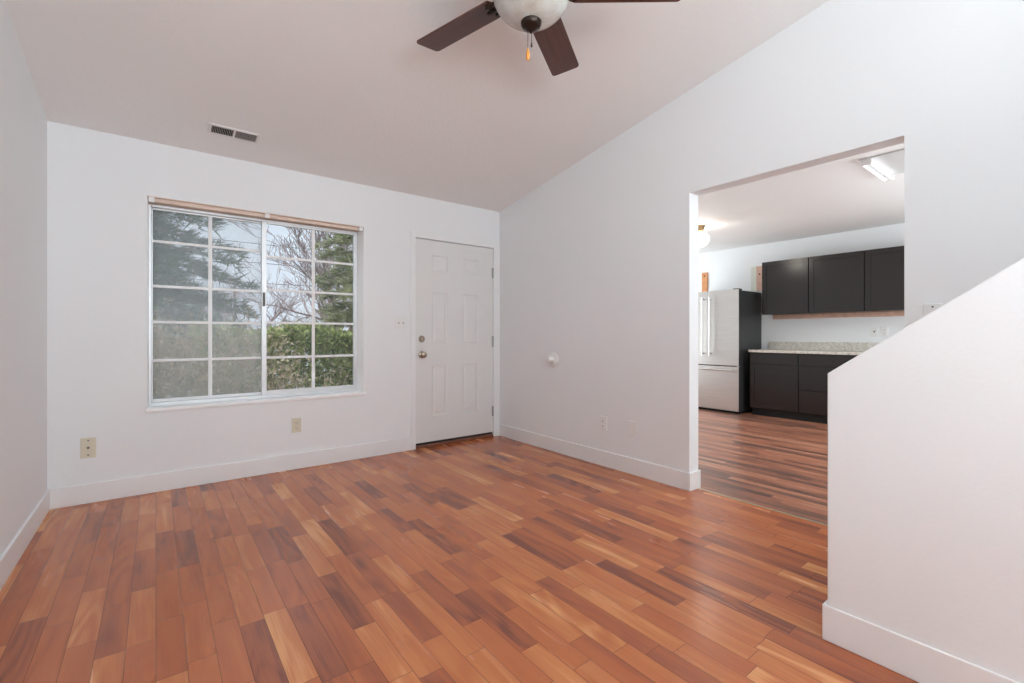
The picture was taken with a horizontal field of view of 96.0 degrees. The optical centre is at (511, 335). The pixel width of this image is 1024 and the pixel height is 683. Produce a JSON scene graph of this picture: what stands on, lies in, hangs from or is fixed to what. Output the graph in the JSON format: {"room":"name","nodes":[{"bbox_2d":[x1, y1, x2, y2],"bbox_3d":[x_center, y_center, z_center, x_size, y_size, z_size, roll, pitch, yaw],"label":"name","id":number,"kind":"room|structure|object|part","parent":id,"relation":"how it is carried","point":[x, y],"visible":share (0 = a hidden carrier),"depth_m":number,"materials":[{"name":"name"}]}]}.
{"room":"empty living room","nodes":[
{"label":"empty living room","id":0,"kind":"room"},
{"bbox_2d":[0,0,46,555],"bbox_3d":[-0.925,-0.696,0.217,0.120,3.581,6.675,0,0,-38],"label":"wall","id":1,"kind":"structure","parent":0,"point":[23,121],"depth_m":2.34,"materials":[{"name":"white paint"}]},
{"bbox_2d":[0,490,49,590],"bbox_3d":[-0.868,1.031,0.253,0.014,0.127,6.661,0,0,-38],"label":"baseboard","id":2,"kind":"structure","parent":1,"relation":"attached to","point":[10,557],"depth_m":2.30,"materials":[{"name":"white paint"}]},
{"bbox_2d":[47,121,499,489],"bbox_3d":[-1.581,-0.141,4.034,3.748,2.470,0.170,0,0,-38],"label":"wall","id":3,"kind":"structure","parent":0,"point":[100,184],"depth_m":3.21,"materials":[{"name":"white paint"}]},
{"bbox_2d":[80,437,95,458],"bbox_3d":[-2.762,0.733,3.005,0.076,0.132,0.018,0,0,-38],"label":"outlet","id":4,"kind":"object","parent":3,"relation":"attached to","point":[87,445],"visible":1,"depth_m":3.00,"materials":[{"name":"beige plastic"}]},
{"bbox_2d":[48,437,410,509],"bbox_3d":[-1.938,1.031,3.643,2.465,0.127,0.014,0,0,-38],"label":"baseboard","id":5,"kind":"structure","parent":3,"relation":"attached to","point":[68,496],"depth_m":3.42,"materials":[{"name":"white paint"}]},
{"bbox_2d":[148,197,362,406],"bbox_3d":[-1.978,-0.230,3.727,1.511,1.478,0.161,0,0,-38],"label":"window","id":6,"kind":"structure","parent":3,"relation":"in","point":[264,393],"depth_m":3.70,"materials":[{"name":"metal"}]},
{"bbox_3d":[-2.310,-0.218,3.553,0.737,1.403,0.024,0,0,-38],"label":"sash","id":7,"kind":"part","parent":6,"relation":"part of","materials":[{"name":"glass"}]},
{"bbox_3d":[-1.730,-0.218,3.963,0.754,1.403,0.024,0,0,-38],"label":"sash","id":8,"kind":"part","parent":6,"relation":"part of","materials":[{"name":"glass"}]},
{"bbox_2d":[147,200,363,408],"bbox_3d":[-1.976,-0.214,3.726,1.520,1.446,0.166,0,0,-38],"label":"trim","id":9,"kind":"structure","parent":3,"relation":"attached to","point":[360,235],"depth_m":4.14,"materials":[{"name":"white paint"}]},
{"bbox_2d":[145,391,365,411],"bbox_3d":[-1.968,0.521,3.721,1.550,0.024,0.174,0,0,-38],"label":"trim","id":10,"kind":"structure","parent":3,"relation":"attached to","point":[355,393],"depth_m":3.58,"materials":[{"name":"white paint"}]},
{"bbox_2d":[148,196,363,231],"bbox_3d":[-1.977,-0.954,3.727,1.516,0.031,0.163,0,0,-38],"label":"trim","id":11,"kind":"structure","parent":3,"relation":"attached to","point":[158,200],"depth_m":3.61,"materials":[{"name":"beige paint"}]},
{"bbox_2d":[292,417,300,432],"bbox_3d":[-1.765,0.736,3.780,0.072,0.118,0.010,0,0,-38],"label":"power outlet","id":12,"kind":"object","parent":3,"relation":"attached to","point":[296,422],"visible":1,"depth_m":3.77,"materials":[{"name":"beige plastic"}]},
{"bbox_2d":[395,317,406,329],"bbox_3d":[-1.044,-0.111,4.332,0.118,0.118,0.016,0,0,-38],"label":"light switch","id":13,"kind":"object","parent":3,"relation":"attached to","point":[400,322],"visible":1,"depth_m":4.33,"materials":[{"name":"white plastic"}]},
{"bbox_2d":[411,231,499,449],"bbox_3d":[-0.585,0.050,4.763,1.048,2.089,0.235,0,0,-38],"label":"door","id":14,"kind":"structure","parent":3,"relation":"in","point":[455,282],"depth_m":4.70,"materials":[{"name":"paint"}]},
{"bbox_3d":[-0.856,0.187,4.450,0.068,0.068,0.071,0,0,-38],"label":"knob","id":15,"kind":"part","parent":14,"relation":"part of","materials":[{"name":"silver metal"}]},
{"bbox_2d":[5,0,903,253],"bbox_3d":[1.732,-1.962,3.107,7.860,1.283,8.200,0,0,-38],"label":"ceiling","id":16,"kind":"structure","parent":0,"point":[344,90],"depth_m":2.91,"materials":[{"name":"paint"}]},
{"bbox_2d":[207,123,259,143],"bbox_3d":[-1.932,-1.403,3.209,0.304,0.028,0.123,0,0,-38],"label":"ceiling vent","id":17,"kind":"object","parent":16,"relation":"in","point":[215,129],"visible":1,"depth_m":3.20,"materials":[{"name":"metal"}]},
{"bbox_2d":[417,0,679,75],"bbox_3d":[0.048,-1.492,1.961,1.252,0.628,1.291,0,0,-38],"label":"ceiling fan","id":18,"kind":"object","parent":16,"relation":"hanging from","point":[542,18],"visible":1,"depth_m":2.15,"materials":[{"name":"brown wood"}]},
{"bbox_3d":[-0.248,-1.488,2.231,0.486,0.008,0.156,0,11,38],"label":"blade","id":19,"kind":"part","parent":18,"relation":"part of","materials":[{"name":"brown wood"}]},
{"bbox_3d":[0.082,-1.407,1.976,0.330,0.138,0.330,0,0,-38],"label":"lamp shade","id":20,"kind":"part","parent":18,"relation":"part of","materials":[{"name":"white glass"}]},
{"bbox_3d":[0.222,-1.488,2.369,0.156,0.008,0.486,-11,-4,19],"label":"blade","id":21,"kind":"part","parent":18,"relation":"part of","materials":[{"name":"brown wood"}]},
{"bbox_3d":[0.499,-1.488,1.965,0.486,0.008,0.156,0,-11,2],"label":"blade","id":22,"kind":"part","parent":18,"relation":"part of","materials":[{"name":"brown wood"}]},
{"bbox_2d":[698,225,708,247],"bbox_3d":[2.309,-1.214,5.681,0.220,0.263,0.220,0,0,-38],"label":"ceiling light","id":23,"kind":"object","parent":16,"relation":"attached to","point":[703,238],"visible":0.59,"depth_m":5.60,"materials":[{"name":"white glass"}]},
{"bbox_2d":[858,149,903,181],"bbox_3d":[3.100,-1.319,3.446,0.600,0.054,0.702,0,0,-38],"label":"fluorescent light","id":24,"kind":"object","parent":16,"relation":"attached to","point":[884,166],"visible":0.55,"depth_m":3.57,"materials":[{"name":"plastic"}]},
{"bbox_2d":[0,409,918,682],"bbox_3d":[1.733,1.134,3.107,7.860,0.080,8.200,0,0,-38],"label":"floor","id":25,"kind":"structure","parent":0,"point":[495,559],"depth_m":2.10,"materials":[{"name":"brown wood"}]},
{"bbox_2d":[698,288,760,413],"bbox_3d":[3.105,0.221,6.923,0.762,1.750,0.918,0,0,-38],"label":"refrigerator","id":26,"kind":"object","parent":25,"relation":"on","point":[729,321],"visible":0.67,"depth_m":6.58,"materials":[{"name":"silver metal"}]},
{"bbox_3d":[2.743,-0.107,6.936,0.070,1.067,0.453,0,0,-38],"label":"door","id":27,"kind":"part","parent":26,"relation":"part of","materials":[{"name":"silver metal"}]},
{"bbox_3d":[2.795,-0.131,6.758,0.069,0.850,0.024,0,0,-38],"label":"handle","id":28,"kind":"part","parent":26,"relation":"part of","materials":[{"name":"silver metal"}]},
{"bbox_3d":[2.862,-0.131,6.671,0.069,0.850,0.024,0,0,-38],"label":"handle","id":29,"kind":"part","parent":26,"relation":"part of","materials":[{"name":"silver metal"}]},
{"bbox_3d":[2.829,0.489,6.714,0.069,0.024,0.770,0,0,-38],"label":"handle","id":30,"kind":"part","parent":26,"relation":"part of","materials":[{"name":"silver metal"}]},
{"bbox_3d":[2.882,0.749,6.755,0.070,0.620,0.910,0,0,-38],"label":"freezer drawer","id":31,"kind":"part","parent":26,"relation":"part of","materials":[{"name":"silver metal"}]},
{"bbox_3d":[3.022,-0.107,6.574,0.070,1.067,0.453,0,0,-38],"label":"door","id":32,"kind":"part","parent":26,"relation":"part of","materials":[{"name":"silver metal"}]},
{"bbox_2d":[697,488,827,525],"bbox_3d":[1.678,1.094,2.834,0.018,0.005,1.178,0,0,-38],"label":"trim","id":33,"kind":"structure","parent":25,"relation":"on","point":[697,488],"depth_m":2.92,"materials":[{"name":"wood"}]},
{"bbox_2d":[750,352,800,419],"bbox_3d":[3.708,0.664,6.307,0.619,0.864,0.610,0,0,-38],"label":"base cabinet","id":34,"kind":"object","parent":25,"relation":"on","point":[774,377],"visible":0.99,"depth_m":6.11,"materials":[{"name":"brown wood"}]},
{"bbox_3d":[3.471,0.311,6.123,0.019,0.147,0.600,0,0,-38],"label":"drawer","id":35,"kind":"part","parent":34,"relation":"part of","materials":[{"name":"brown wood"}]},
{"bbox_3d":[3.471,0.688,6.123,0.019,0.593,0.600,0,0,-38],"label":"door","id":36,"kind":"part","parent":34,"relation":"part of","materials":[{"name":"brown wood"}]},
{"bbox_2d":[799,354,857,423],"bbox_3d":[4.207,0.664,5.661,0.619,0.864,1.019,0,0,-38],"label":"base cabinet","id":37,"kind":"object","parent":25,"relation":"on","point":[814,369],"visible":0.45,"depth_m":5.73,"materials":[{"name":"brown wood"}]},
{"bbox_2d":[748,341,877,354],"bbox_3d":[4.010,0.161,5.893,0.648,0.142,1.646,0,0,-38],"label":"countertop","id":38,"kind":"structure","parent":37,"relation":"on","point":[834,348],"depth_m":6.05,"materials":[{"name":"stone"}]},
{"bbox_3d":[3.969,0.842,5.478,0.019,0.285,1.009,0,0,-38],"label":"drawer","id":39,"kind":"part","parent":37,"relation":"part of","materials":[{"name":"brown wood"}]},
{"bbox_3d":[3.969,0.542,5.478,0.019,0.301,1.009,0,0,-38],"label":"drawer","id":40,"kind":"part","parent":37,"relation":"part of","materials":[{"name":"brown wood"}]},
{"bbox_3d":[3.969,0.311,5.478,0.019,0.147,1.009,0,0,-38],"label":"drawer","id":41,"kind":"part","parent":37,"relation":"part of","materials":[{"name":"brown wood"}]},
{"bbox_2d":[500,0,1023,472],"bbox_3d":[1.948,-0.696,2.436,0.114,3.581,6.675,0,0,-38],"label":"wall","id":42,"kind":"structure","parent":0,"point":[599,261],"depth_m":3.06,"materials":[{"name":"white paint"}]},
{"bbox_2d":[547,352,558,366],"bbox_3d":[0.365,0.232,4.338,0.069,0.140,0.140,0,0,-38],"label":"door stop","id":43,"kind":"object","parent":42,"relation":"attached to","point":[552,359],"visible":1,"depth_m":4.32,"materials":[{"name":"white plastic"}]},
{"bbox_3d":[0.359,0.232,4.333,0.055,0.060,0.060,0,0,-38],"label":"bumper knob","id":44,"kind":"part","parent":43,"relation":"part of","materials":[{"name":"white plastic"}]},
{"bbox_2d":[500,424,700,490],"bbox_3d":[0.611,1.031,4.165,0.138,0.127,2.262,0,0,-38],"label":"baseboard","id":45,"kind":"structure","parent":42,"relation":"attached to","point":[691,481],"depth_m":3.79,"materials":[{"name":"white paint"}]},
{"bbox_2d":[600,416,606,430],"bbox_3d":[0.766,0.738,3.867,0.010,0.118,0.072,0,0,-38],"label":"power outlet","id":46,"kind":"object","parent":42,"relation":"attached to","point":[603,420],"visible":1,"depth_m":3.86,"materials":[{"name":"white plastic"}]},
{"bbox_2d":[628,420,635,436],"bbox_3d":[0.947,0.734,3.635,0.008,0.118,0.072,0,0,-38],"label":"wall plate","id":47,"kind":"object","parent":42,"relation":"attached to","point":[631,424],"visible":1,"depth_m":3.63,"materials":[{"name":"white plastic"}]},
{"bbox_2d":[923,303,942,316],"bbox_3d":[2.030,-0.096,2.226,0.016,0.116,0.072,0,0,-38],"label":"light switch","id":48,"kind":"object","parent":42,"relation":"attached to","point":[927,308],"visible":0.3,"depth_m":2.23,"materials":[{"name":"white plastic"}]},
{"bbox_2d":[698,223,903,348],"bbox_3d":[4.162,-0.126,6.309,0.100,2.440,6.100,0,0,-38],"label":"wall","id":49,"kind":"structure","parent":0,"point":[729,269],"depth_m":6.38,"materials":[{"name":"white paint"}]},
{"bbox_2d":[702,272,707,291],"bbox_3d":[3.144,-0.838,7.523,0.026,0.365,0.095,0,0,-38],"label":"strip","id":50,"kind":"object","parent":49,"relation":"attached to","point":[704,275],"visible":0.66,"depth_m":7.50,"materials":[{"name":"orange wood"}]},
{"bbox_2d":[751,267,755,291],"bbox_3d":[3.626,-0.841,6.912,0.012,0.370,0.081,0,0,-38],"label":"strip","id":51,"kind":"object","parent":49,"relation":"attached to","point":[753,269],"visible":1,"depth_m":6.91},
{"bbox_2d":[756,266,761,290],"bbox_3d":[3.674,-0.841,6.837,0.026,0.370,0.092,0,0,-38],"label":"strip","id":52,"kind":"object","parent":49,"relation":"attached to","point":[758,268],"visible":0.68,"depth_m":6.84,"materials":[{"name":"brown wood"}]},
{"bbox_2d":[762,257,813,314],"bbox_3d":[3.836,-0.659,6.380,0.330,0.737,0.588,0,0,-38],"label":"upper cabinet","id":53,"kind":"object","parent":49,"relation":"attached to","point":[785,283],"visible":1,"depth_m":6.27,"materials":[{"name":"black wood"}]},
{"bbox_2d":[769,341,877,350],"bbox_3d":[4.259,0.145,6.085,0.020,0.109,1.646,0,0,-38],"label":"backsplash","id":54,"kind":"structure","parent":49,"relation":"attached to","point":[841,346],"depth_m":6.17,"materials":[{"name":"stone"}]},
{"bbox_2d":[809,250,866,313],"bbox_3d":[4.200,-0.659,5.907,0.330,0.737,0.602,0,0,-38],"label":"upper cabinet","id":55,"kind":"object","parent":49,"relation":"attached to","point":[836,281],"visible":1,"depth_m":5.79,"materials":[{"name":"black wood"}]},
{"bbox_2d":[773,311,903,318],"bbox_3d":[4.334,-0.260,5.988,0.020,0.059,1.780,0,0,-38],"label":"strip","id":56,"kind":"object","parent":49,"relation":"attached to","point":[892,313],"visible":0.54,"depth_m":6.02,"materials":[{"name":"brown wood"}]},
{"bbox_2d":[871,327,877,335],"bbox_3d":[4.519,-0.047,5.752,0.016,0.120,0.072,0,0,-38],"label":"power outlet","id":57,"kind":"object","parent":49,"relation":"attached to","point":[874,330],"visible":1,"depth_m":5.75,"materials":[{"name":"white plastic"}]},
{"bbox_2d":[865,246,903,311],"bbox_3d":[4.570,-0.659,5.428,0.330,0.737,0.604,0,0,-38],"label":"upper cabinet","id":58,"kind":"object","parent":49,"relation":"attached to","point":[884,267],"visible":0.51,"depth_m":5.42,"materials":[{"name":"black wood"}]},
{"bbox_2d":[881,327,887,335],"bbox_3d":[4.583,-0.047,5.675,0.010,0.120,0.072,0,0,-38],"label":"power outlet","id":59,"kind":"object","parent":49,"relation":"attached to","point":[884,330],"visible":1,"depth_m":5.67,"materials":[{"name":"white plastic"}]},
{"bbox_2d":[828,258,1023,682],"bbox_3d":[2.164,-0.583,0.419,0.123,3.355,3.218,0,0,-38],"label":"wall","id":60,"kind":"structure","parent":0,"point":[926,423],"depth_m":1.42,"materials":[{"name":"white paint"}]},
{"bbox_2d":[822,599,1018,682],"bbox_3d":[2.156,1.031,0.422,0.130,0.127,3.232,0,0,-38],"label":"baseboard","id":61,"kind":"structure","parent":60,"relation":"attached to","point":[919,662],"depth_m":1.49,"materials":[{"name":"white paint"}]},
{"label":"outside","id":62,"kind":"structure","parent":0,"visible":0},
{"bbox_2d":[153,343,352,398],"bbox_3d":[-37.501,1.494,49.542,121.200,0.100,115.735,0,0,-38],"label":"ground","id":63,"kind":"structure","parent":62,"point":[168,396],"depth_m":18.92,"materials":[{"name":"green plant"}]},
{"bbox_2d":[153,210,267,394],"bbox_3d":[-6.777,-3.247,7.366,5.370,9.386,5.121,0,0,-32],"label":"conifer tree","id":64,"kind":"object","parent":63,"relation":"on","point":[164,267],"visible":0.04,"depth_m":7.94,"materials":[{"name":"green plant"}]},
{"bbox_2d":[180,277,248,320],"bbox_3d":[-10.445,-0.308,15.067,3.435,3.517,2.736,0,0,-29],"label":"bare tree","id":65,"kind":"object","parent":63,"relation":"on","point":[206,310],"visible":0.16,"depth_m":15.04,"materials":[{"name":"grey plant"}]},
{"bbox_2d":[153,298,310,398],"bbox_3d":[-3.047,0.531,4.244,2.297,1.829,1.902,0,0,-38],"label":"shrub","id":66,"kind":"object","parent":63,"relation":"on","point":[163,369],"visible":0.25,"depth_m":4.16,"materials":[{"name":"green plant"}]},
{"bbox_2d":[228,282,236,321],"bbox_3d":[-18.679,-1.206,31.060,0.800,5.300,0.171,0,0,-38],"label":"utility pole","id":67,"kind":"object","parent":63,"relation":"on","point":[231,282],"visible":0.02,"depth_m":31.01,"materials":[{"name":"wood"}]},
{"bbox_2d":[188,274,311,326],"bbox_3d":[-11.014,-0.603,19.393,5.287,4.107,4.008,0,0,-7],"label":"bare tree","id":68,"kind":"object","parent":63,"relation":"on","point":[270,293],"visible":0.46,"depth_m":19.71,"materials":[{"name":"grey plant"}]},
{"bbox_2d":[156,316,352,395],"bbox_3d":[-2.253,0.624,6.570,4.912,1.745,1.360,0,0,-35],"label":"hedge","id":69,"kind":"object","parent":63,"relation":"on","point":[331,341],"visible":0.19,"depth_m":5.85,"materials":[{"name":"green plant"}]},
{"bbox_2d":[165,335,343,395],"bbox_3d":[-2.855,0.722,4.629,1.577,1.454,1.715,0,0,20],"label":"shrub","id":70,"kind":"object","parent":63,"relation":"on","point":[280,354],"visible":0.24,"depth_m":4.73,"materials":[{"name":"green plant"}]},
{"bbox_2d":[188,219,352,384],"bbox_3d":[-4.958,-1.589,13.458,7.293,6.080,6.722,0,0,-38],"label":"bare tree","id":71,"kind":"object","parent":63,"relation":"on","point":[320,270],"visible":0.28,"depth_m":12.99,"materials":[{"name":"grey plant"}]},
{"bbox_2d":[214,365,349,392],"bbox_3d":[-2.279,0.874,4.858,1.018,1.161,1.381,0,0,36],"label":"shrub","id":72,"kind":"object","parent":63,"relation":"on","point":[283,374],"visible":0.12,"depth_m":4.80,"materials":[{"name":"green plant"}]},
{"bbox_2d":[283,278,346,321],"bbox_3d":[-6.918,-0.496,19.304,4.532,3.893,4.767,0,0,2],"label":"bare tree","id":73,"kind":"object","parent":63,"relation":"on","point":[298,278],"visible":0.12,"depth_m":18.69,"materials":[{"name":"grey plant"}]},
{"bbox_2d":[306,232,352,330],"bbox_3d":[-2.539,-2.354,9.846,3.634,7.600,3.993,0,0,-38],"label":"conifer tree","id":74,"kind":"object","parent":63,"relation":"on","point":[346,316],"visible":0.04,"depth_m":9.48,"materials":[{"name":"green plant"}]},
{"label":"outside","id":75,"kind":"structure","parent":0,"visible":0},
{"bbox_2d":[187,278,339,287],"bbox_3d":[-15.487,-4.385,33.144,96.002,1.636,0.033,0,0,-38],"label":"power line","id":76,"kind":"object","parent":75,"point":[187,278],"visible":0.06,"depth_m":31.99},
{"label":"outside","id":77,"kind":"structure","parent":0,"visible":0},
{"bbox_2d":[168,234,310,249],"bbox_3d":[-15.463,-7.065,33.112,96.002,1.636,0.033,0,0,-38],"label":"power line","id":78,"kind":"object","parent":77,"point":[168,234],"visible":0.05,"depth_m":31.07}
]}

